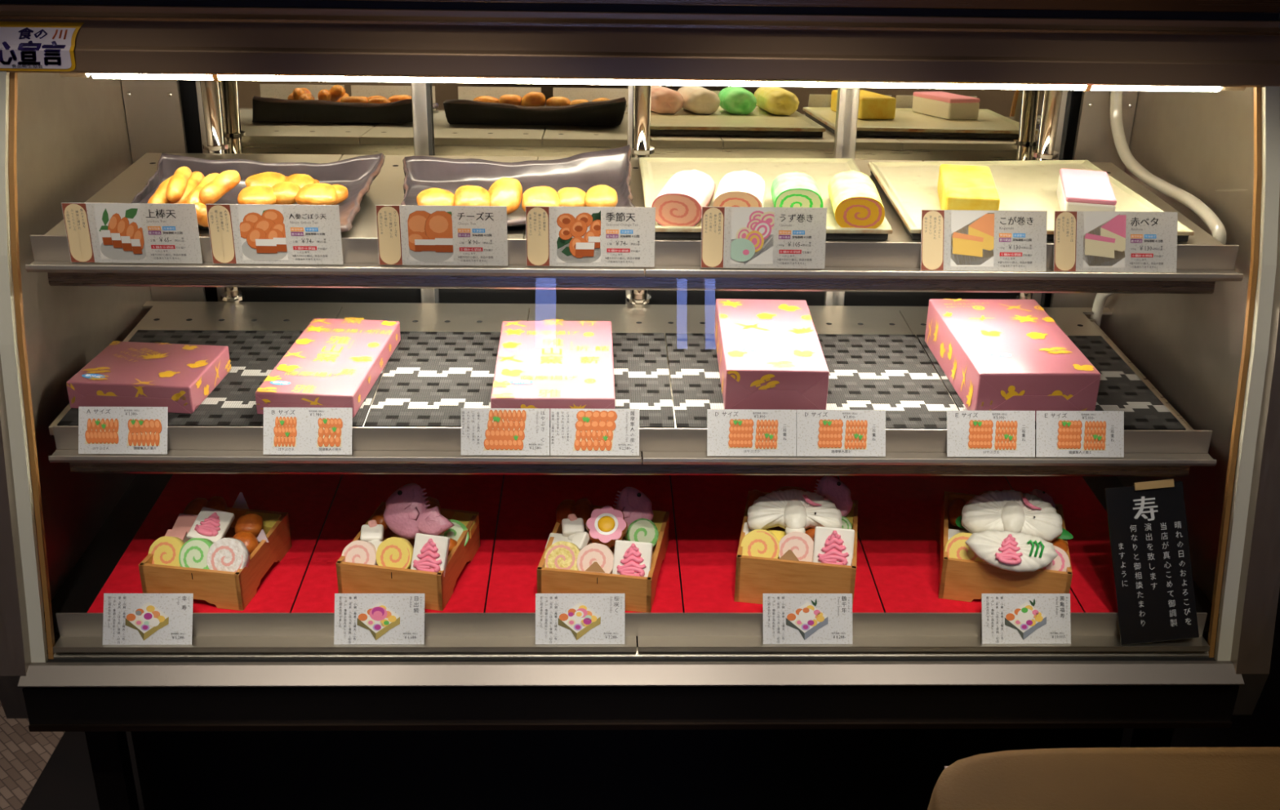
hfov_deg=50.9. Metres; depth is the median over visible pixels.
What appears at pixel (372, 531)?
cake
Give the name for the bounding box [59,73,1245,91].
strip light
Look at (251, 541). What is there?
cake
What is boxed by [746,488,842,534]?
cake
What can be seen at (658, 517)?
bar
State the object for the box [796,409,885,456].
price card
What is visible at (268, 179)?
fritter
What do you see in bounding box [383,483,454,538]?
cake
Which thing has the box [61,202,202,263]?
price card
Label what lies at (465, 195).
fritter
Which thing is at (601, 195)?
fritter
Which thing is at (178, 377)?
gift box
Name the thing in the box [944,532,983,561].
cake slice
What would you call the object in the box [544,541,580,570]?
cake slice
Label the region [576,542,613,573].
cake slice
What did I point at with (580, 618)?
food photo
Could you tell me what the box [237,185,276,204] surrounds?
fritter
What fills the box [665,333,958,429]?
patterned mat
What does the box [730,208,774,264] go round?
food photo
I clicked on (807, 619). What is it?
food photo
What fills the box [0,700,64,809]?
floor
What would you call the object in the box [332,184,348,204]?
fritter
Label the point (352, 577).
wooden box
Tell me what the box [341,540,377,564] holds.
cake slice
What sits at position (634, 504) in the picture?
cake
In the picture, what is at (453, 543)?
cake
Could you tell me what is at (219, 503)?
cake
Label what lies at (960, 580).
wooden box
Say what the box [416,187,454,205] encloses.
fritter
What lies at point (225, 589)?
wooden box
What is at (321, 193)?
fritter
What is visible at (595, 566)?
divider
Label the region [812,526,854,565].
cake
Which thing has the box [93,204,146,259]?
food photo
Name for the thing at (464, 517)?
cake slice
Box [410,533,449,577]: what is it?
cake
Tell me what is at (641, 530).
cake slice
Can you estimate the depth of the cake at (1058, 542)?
1.75 m
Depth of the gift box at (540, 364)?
1.77 m
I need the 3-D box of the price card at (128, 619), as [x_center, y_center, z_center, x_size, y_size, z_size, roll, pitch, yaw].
[-0.608,0.264,1.662,0.109,0.056,0.030,0,25,-2]
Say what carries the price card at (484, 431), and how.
on the display shelf at (675, 451)
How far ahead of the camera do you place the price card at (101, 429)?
1.65 m
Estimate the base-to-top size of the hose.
0.501 m
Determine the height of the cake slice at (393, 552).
0.048 m
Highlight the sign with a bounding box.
[1104,479,1199,644]
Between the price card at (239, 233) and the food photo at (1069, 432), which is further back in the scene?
the food photo at (1069, 432)
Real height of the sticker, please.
0.052 m
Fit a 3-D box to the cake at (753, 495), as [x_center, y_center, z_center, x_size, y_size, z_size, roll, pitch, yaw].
[0.158,0.132,1.824,0.026,0.026,0.049,3,25,5]
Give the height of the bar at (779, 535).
0.020 m
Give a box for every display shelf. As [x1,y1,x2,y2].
[25,152,1243,293]
[48,305,1216,476]
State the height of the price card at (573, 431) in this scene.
0.053 m
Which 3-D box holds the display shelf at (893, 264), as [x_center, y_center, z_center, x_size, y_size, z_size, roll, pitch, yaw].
[-0.002,-0.235,1.789,1.440,0.085,0.430,0,25,-2]
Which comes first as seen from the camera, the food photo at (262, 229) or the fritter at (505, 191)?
the food photo at (262, 229)
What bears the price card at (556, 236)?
on the display shelf at (893, 264)
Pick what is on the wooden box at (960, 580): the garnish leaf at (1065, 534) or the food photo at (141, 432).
the garnish leaf at (1065, 534)
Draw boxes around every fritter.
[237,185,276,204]
[244,172,286,186]
[271,182,300,204]
[284,173,315,188]
[294,182,337,204]
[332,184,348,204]
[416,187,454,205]
[453,185,490,205]
[488,177,522,214]
[521,186,559,212]
[557,187,586,206]
[584,184,617,206]
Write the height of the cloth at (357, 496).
0.002 m
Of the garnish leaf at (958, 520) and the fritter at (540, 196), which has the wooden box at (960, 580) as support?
the garnish leaf at (958, 520)
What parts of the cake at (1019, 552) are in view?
green stem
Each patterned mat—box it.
[57,329,385,426]
[364,331,675,427]
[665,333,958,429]
[915,334,1186,430]
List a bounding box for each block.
[937,164,999,210]
[1056,168,1116,211]
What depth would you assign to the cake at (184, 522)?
1.77 m
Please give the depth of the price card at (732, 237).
1.60 m
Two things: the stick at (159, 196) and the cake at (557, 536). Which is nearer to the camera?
the stick at (159, 196)
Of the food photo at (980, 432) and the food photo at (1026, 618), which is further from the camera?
the food photo at (1026, 618)
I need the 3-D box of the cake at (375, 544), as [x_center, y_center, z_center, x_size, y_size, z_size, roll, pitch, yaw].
[-0.337,0.188,1.721,0.021,0.025,0.029,10,26,18]
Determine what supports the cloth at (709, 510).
on the display case
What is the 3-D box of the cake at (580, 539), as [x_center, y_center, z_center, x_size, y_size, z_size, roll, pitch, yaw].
[-0.078,0.178,1.752,0.020,0.026,0.029,11,26,21]
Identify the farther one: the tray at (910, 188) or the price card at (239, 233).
the tray at (910, 188)
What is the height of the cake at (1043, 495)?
0.026 m
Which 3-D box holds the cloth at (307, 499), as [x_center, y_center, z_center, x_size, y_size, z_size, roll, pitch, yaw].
[-0.572,0.156,1.912,0.252,0.002,0.513,0,25,-2]
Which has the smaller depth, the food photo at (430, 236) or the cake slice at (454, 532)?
the food photo at (430, 236)
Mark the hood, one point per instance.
(819, 42)
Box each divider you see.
[231,492,248,508]
[257,528,268,542]
[585,561,604,573]
[778,549,799,560]
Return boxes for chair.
[927,746,1279,809]
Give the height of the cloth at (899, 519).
0.002 m
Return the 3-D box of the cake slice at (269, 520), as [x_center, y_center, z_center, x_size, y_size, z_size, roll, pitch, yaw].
[-0.508,0.159,1.801,0.050,0.019,0.031,4,25,7]
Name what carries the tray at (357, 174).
on the display shelf at (893, 264)
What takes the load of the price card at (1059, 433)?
on the display shelf at (675, 451)
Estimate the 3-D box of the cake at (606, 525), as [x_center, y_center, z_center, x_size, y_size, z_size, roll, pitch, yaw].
[-0.043,0.161,1.766,0.055,0.051,0.054,11,26,20]
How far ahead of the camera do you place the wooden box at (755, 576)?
1.70 m
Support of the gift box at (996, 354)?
on the patterned mat at (1120, 388)
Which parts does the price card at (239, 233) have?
note panel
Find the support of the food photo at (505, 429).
attached to the price card at (484, 431)
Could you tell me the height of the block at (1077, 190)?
0.036 m
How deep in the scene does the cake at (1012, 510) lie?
1.75 m
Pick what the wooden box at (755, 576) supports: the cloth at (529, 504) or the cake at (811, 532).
the cake at (811, 532)
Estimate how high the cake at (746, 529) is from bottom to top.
0.029 m
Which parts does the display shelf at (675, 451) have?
shelf plate, card rail, shelf plate, shelf plate, shelf plate, card rail, shelf plate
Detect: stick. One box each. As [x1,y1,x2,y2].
[147,175,173,203]
[165,166,191,202]
[170,171,204,204]
[185,173,218,204]
[191,202,208,226]
[198,169,240,204]
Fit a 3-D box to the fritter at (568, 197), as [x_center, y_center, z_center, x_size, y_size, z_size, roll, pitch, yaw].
[-0.086,-0.257,1.685,0.040,0.028,0.040,2,25,3]
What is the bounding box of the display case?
[0,0,1279,809]
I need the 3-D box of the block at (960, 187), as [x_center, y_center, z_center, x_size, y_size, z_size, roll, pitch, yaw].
[0.414,-0.266,1.701,0.064,0.037,0.156,4,25,7]
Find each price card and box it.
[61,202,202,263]
[78,406,167,453]
[102,593,193,644]
[205,204,343,264]
[262,407,352,454]
[333,593,424,644]
[375,204,507,266]
[461,408,550,455]
[525,205,655,266]
[535,593,625,644]
[550,408,639,455]
[700,206,826,268]
[706,408,796,456]
[762,593,852,644]
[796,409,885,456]
[920,209,1047,271]
[946,409,1035,457]
[981,593,1071,644]
[1035,410,1124,457]
[1053,210,1177,272]
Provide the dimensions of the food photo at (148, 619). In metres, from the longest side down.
0.053 x 0.048 x 0.001 m
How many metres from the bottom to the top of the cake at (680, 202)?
0.042 m
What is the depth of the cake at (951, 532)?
1.78 m
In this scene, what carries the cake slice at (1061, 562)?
in the wooden box at (960, 580)
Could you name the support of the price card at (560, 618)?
on the display case
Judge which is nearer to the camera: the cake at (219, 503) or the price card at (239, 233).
the price card at (239, 233)
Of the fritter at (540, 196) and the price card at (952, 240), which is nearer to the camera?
the price card at (952, 240)
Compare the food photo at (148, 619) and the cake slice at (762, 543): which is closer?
the food photo at (148, 619)
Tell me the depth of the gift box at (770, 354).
1.74 m
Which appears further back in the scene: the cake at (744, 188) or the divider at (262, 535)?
the divider at (262, 535)
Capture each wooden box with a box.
[138,506,291,610]
[335,502,479,610]
[537,505,669,612]
[733,490,857,607]
[938,491,1072,601]
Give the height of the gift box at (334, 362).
0.031 m
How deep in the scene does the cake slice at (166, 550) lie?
1.71 m
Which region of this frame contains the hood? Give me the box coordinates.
[0,3,1279,87]
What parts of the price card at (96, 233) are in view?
note panel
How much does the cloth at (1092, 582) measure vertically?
0.002 m
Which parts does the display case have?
panel, leg, jamb panel, round post, door frame, mirror door, dark pane, door frame, mirror door, dark pane, sill rail, trim, panel, panel, sill, hood trim, round post, dark pane, mirror door, door frame, panel, dark pane, door frame, mirror door, round post, jamb panel, leg, panel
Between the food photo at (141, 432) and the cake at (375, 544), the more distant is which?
the cake at (375, 544)
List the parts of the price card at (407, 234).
note panel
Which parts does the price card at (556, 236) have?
note panel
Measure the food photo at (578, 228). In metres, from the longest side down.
0.067 x 0.052 x 0.001 m
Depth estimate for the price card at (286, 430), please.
1.66 m
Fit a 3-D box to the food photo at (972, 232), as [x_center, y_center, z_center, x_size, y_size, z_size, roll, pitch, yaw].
[0.398,-0.199,1.609,0.052,0.067,0.001,0,3,-2]
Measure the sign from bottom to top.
0.189 m
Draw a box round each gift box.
[66,340,231,413]
[255,317,400,417]
[490,319,615,420]
[714,298,829,409]
[924,298,1100,421]
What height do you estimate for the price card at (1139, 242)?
0.067 m
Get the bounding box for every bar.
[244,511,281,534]
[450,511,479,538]
[651,510,666,537]
[765,528,786,542]
[844,503,855,528]
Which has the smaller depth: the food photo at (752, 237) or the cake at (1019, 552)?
the food photo at (752, 237)
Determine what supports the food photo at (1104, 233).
attached to the price card at (1139, 242)
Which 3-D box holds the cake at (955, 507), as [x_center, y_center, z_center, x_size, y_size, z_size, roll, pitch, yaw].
[0.434,0.146,1.831,0.028,0.025,0.053,8,26,15]
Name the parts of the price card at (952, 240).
note panel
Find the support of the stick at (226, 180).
on the tray at (357, 174)
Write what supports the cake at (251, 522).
in the wooden box at (225, 589)
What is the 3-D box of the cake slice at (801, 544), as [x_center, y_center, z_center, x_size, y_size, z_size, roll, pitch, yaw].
[0.201,0.186,1.721,0.049,0.049,0.036,5,25,8]
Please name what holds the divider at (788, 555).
on the wooden box at (755, 576)
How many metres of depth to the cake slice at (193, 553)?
1.69 m
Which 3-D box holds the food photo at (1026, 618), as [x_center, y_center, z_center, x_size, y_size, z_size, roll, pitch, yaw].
[0.486,0.270,1.695,0.053,0.052,0.001,0,-4,-2]
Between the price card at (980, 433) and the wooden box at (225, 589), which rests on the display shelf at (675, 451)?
the price card at (980, 433)
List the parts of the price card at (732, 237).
note panel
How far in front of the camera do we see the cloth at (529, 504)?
1.89 m
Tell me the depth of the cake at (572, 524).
1.77 m
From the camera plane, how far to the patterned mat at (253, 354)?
1.80 m
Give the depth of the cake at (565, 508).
1.81 m
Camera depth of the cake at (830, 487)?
1.79 m
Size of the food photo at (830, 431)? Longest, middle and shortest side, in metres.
0.062 x 0.038 x 0.001 m
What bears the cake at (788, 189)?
on the tray at (655, 172)
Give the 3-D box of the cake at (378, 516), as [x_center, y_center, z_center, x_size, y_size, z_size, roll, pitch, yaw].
[-0.342,0.150,1.798,0.028,0.026,0.048,4,25,7]
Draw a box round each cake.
[164,528,188,542]
[172,513,197,533]
[182,497,207,515]
[186,506,234,542]
[204,496,226,511]
[231,531,258,554]
[235,512,262,537]
[360,520,384,542]
[372,502,388,529]
[372,541,382,553]
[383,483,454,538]
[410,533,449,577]
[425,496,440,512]
[448,537,457,554]
[545,533,571,547]
[555,499,575,525]
[561,513,584,540]
[571,531,589,549]
[572,497,593,525]
[585,505,627,547]
[612,539,653,577]
[613,486,653,527]
[651,169,715,226]
[712,169,765,207]
[742,522,752,534]
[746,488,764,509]
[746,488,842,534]
[770,171,822,207]
[804,528,814,541]
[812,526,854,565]
[813,475,853,516]
[827,170,884,228]
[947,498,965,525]
[947,528,968,540]
[960,489,1062,542]
[964,529,1057,572]
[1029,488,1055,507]
[1050,537,1067,551]
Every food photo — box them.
[84,417,161,446]
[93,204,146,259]
[124,601,168,639]
[237,204,288,260]
[272,416,342,446]
[356,601,399,639]
[406,206,453,262]
[483,409,526,450]
[556,207,600,262]
[558,601,600,639]
[573,410,617,450]
[728,418,777,448]
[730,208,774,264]
[786,598,827,639]
[817,419,867,449]
[950,210,994,266]
[968,419,1017,449]
[1004,598,1046,639]
[1057,420,1106,450]
[1082,212,1126,267]
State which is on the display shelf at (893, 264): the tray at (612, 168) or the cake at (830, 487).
the tray at (612, 168)
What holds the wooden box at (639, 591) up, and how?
on the cloth at (529, 504)
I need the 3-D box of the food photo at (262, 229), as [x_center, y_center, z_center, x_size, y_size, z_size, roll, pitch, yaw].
[-0.442,-0.201,1.575,0.052,0.067,0.001,0,25,-2]
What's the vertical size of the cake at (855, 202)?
0.042 m
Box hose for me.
[1089,90,1226,327]
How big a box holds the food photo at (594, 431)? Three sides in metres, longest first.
0.054 x 0.050 x 0.001 m
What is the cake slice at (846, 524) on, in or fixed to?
in the wooden box at (755, 576)
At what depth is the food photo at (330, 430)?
1.65 m
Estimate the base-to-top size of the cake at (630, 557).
0.044 m
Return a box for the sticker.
[0,21,84,71]
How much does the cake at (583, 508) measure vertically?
0.025 m
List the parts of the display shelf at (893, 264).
shelf plate, card rail, shelf plate, shelf plate, shelf plate, card rail, shelf plate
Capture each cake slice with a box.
[148,536,184,566]
[178,537,213,568]
[206,537,249,572]
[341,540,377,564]
[375,537,413,568]
[440,519,469,555]
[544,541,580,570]
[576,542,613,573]
[624,518,658,546]
[740,528,779,558]
[777,531,813,561]
[841,515,852,528]
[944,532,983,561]
[1041,545,1070,571]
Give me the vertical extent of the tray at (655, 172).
0.016 m
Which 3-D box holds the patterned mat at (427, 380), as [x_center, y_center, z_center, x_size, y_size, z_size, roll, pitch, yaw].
[-0.153,-0.039,1.812,0.385,0.002,0.318,0,25,-2]
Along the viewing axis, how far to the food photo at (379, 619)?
1.67 m
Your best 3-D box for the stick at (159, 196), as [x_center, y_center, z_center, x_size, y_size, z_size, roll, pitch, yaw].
[-0.585,-0.262,1.665,0.024,0.033,0.085,4,25,7]
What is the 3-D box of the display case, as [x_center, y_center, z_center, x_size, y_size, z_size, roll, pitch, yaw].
[-0.015,0.110,1.948,1.587,1.428,0.742,0,25,-2]
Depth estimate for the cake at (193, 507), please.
1.79 m
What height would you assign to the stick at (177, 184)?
0.030 m
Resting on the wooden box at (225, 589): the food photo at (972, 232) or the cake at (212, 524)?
the cake at (212, 524)
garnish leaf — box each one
[955,515,965,528]
[1057,527,1073,538]
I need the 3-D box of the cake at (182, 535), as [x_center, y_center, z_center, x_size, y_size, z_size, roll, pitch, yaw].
[-0.603,0.178,1.746,0.026,0.026,0.030,4,25,7]
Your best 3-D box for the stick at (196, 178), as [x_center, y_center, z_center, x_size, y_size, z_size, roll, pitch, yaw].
[-0.562,-0.266,1.677,0.024,0.034,0.086,2,25,3]
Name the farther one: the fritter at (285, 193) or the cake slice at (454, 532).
the cake slice at (454, 532)
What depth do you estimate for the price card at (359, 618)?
1.67 m
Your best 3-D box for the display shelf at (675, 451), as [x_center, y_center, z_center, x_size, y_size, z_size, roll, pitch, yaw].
[-0.009,-0.028,1.864,1.446,0.058,0.456,0,25,-2]
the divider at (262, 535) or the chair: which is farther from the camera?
the divider at (262, 535)
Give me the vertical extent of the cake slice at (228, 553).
0.051 m
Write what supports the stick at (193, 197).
on the tray at (357, 174)
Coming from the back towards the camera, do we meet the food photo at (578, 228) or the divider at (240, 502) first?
the divider at (240, 502)
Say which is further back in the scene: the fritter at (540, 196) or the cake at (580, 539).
the cake at (580, 539)
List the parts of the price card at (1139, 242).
note panel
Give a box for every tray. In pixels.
[131,152,385,231]
[400,144,635,226]
[639,157,892,239]
[867,160,1194,241]
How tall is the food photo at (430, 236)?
0.067 m
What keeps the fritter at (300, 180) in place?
in the tray at (357, 174)
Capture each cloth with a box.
[87,473,342,612]
[291,474,503,612]
[484,474,683,612]
[671,475,884,612]
[838,475,1084,612]
[1005,475,1117,612]
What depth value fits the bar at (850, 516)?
1.80 m
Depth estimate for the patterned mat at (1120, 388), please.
1.79 m
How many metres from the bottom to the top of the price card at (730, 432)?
0.053 m
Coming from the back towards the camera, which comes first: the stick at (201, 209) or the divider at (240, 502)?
the divider at (240, 502)
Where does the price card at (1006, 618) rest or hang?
on the display case
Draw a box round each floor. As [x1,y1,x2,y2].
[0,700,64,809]
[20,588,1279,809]
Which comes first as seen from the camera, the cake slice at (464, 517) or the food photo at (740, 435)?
the food photo at (740, 435)

